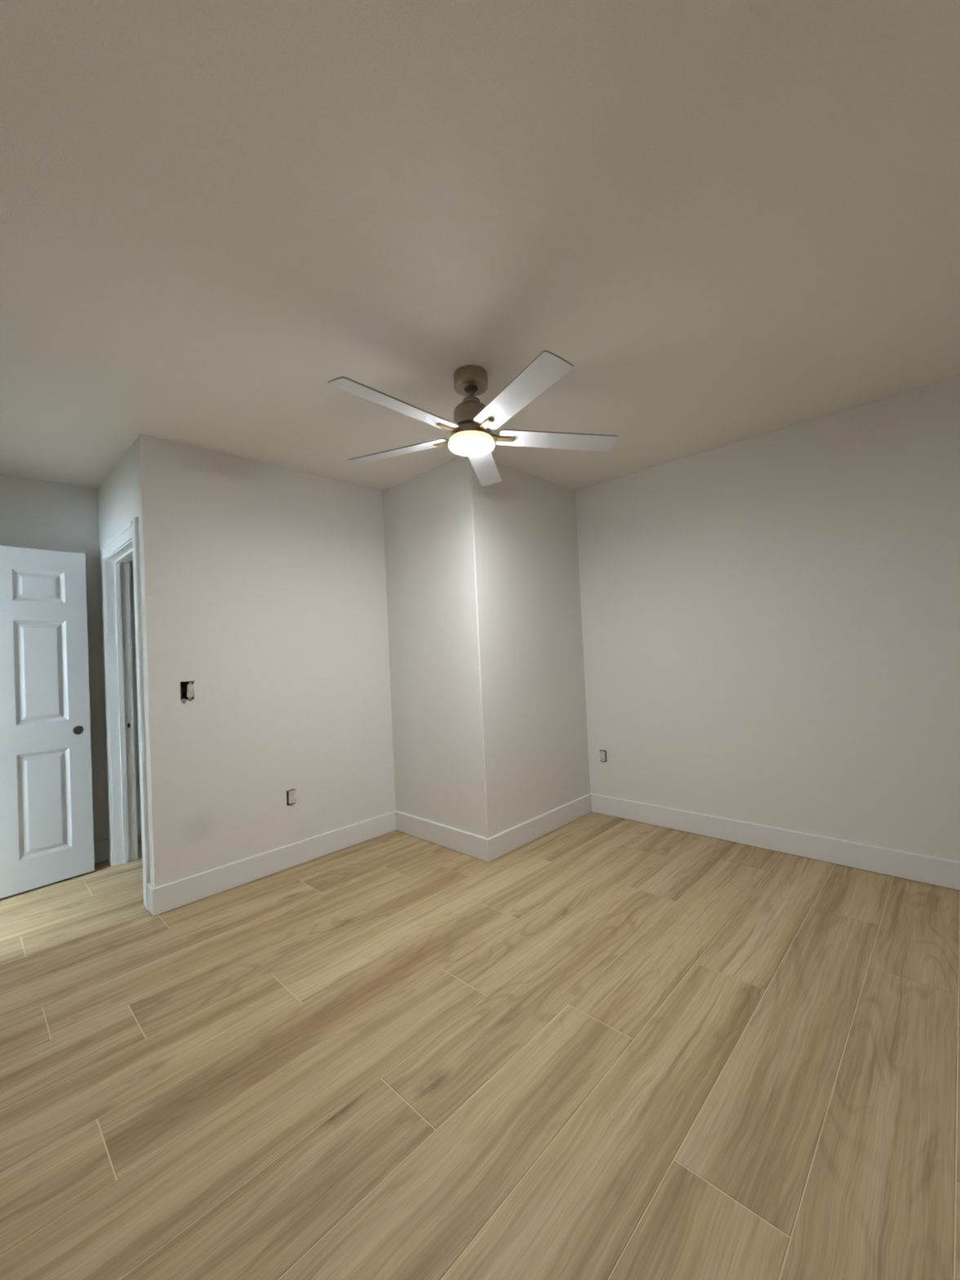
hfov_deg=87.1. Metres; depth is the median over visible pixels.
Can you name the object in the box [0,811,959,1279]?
floor
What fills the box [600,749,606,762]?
power outlet
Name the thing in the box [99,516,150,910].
trim
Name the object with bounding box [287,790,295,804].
receptacle
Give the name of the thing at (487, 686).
wall column
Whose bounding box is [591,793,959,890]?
baseboard
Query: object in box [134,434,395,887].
wall
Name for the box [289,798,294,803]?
outlet
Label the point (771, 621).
wall
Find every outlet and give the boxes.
[286,788,296,805]
[289,791,294,796]
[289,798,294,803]
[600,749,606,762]
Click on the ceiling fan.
(472, 437)
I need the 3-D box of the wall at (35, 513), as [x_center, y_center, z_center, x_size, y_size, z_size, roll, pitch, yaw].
[-2.829,0.225,3.048,0.115,2.440,1.111,-4,-2,44]
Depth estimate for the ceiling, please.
1.40 m
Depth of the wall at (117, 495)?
2.96 m
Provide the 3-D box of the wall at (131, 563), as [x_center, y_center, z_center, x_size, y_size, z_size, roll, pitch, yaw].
[-2.268,0.223,4.168,0.115,2.440,1.512,-4,-2,44]
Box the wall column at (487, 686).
[382,455,590,838]
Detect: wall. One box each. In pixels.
[0,473,107,841]
[97,441,137,838]
[128,560,141,817]
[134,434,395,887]
[575,376,959,861]
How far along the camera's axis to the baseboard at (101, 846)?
3.26 m
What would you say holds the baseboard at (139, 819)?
attached to the wall at (131, 563)
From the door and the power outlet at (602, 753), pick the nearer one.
the door
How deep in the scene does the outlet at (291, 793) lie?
3.06 m
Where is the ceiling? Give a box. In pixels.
[0,0,959,490]
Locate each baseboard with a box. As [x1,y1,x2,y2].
[93,838,108,862]
[136,816,141,835]
[146,810,395,915]
[395,793,591,862]
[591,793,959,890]
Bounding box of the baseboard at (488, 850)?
[395,793,591,862]
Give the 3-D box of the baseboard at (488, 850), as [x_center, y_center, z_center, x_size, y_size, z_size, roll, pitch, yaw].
[0.119,1.254,3.695,0.900,0.133,1.141,-4,-2,44]
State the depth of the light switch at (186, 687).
2.70 m
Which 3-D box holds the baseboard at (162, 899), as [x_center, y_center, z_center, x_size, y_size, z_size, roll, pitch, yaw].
[-1.146,1.300,3.095,0.098,0.133,1.506,-4,-2,44]
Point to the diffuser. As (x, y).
(468, 446)
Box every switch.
[180,680,195,704]
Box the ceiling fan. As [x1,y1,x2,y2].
[327,350,617,486]
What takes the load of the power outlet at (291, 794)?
attached to the wall at (263, 585)
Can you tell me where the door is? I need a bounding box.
[0,545,94,898]
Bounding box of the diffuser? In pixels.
[448,435,493,456]

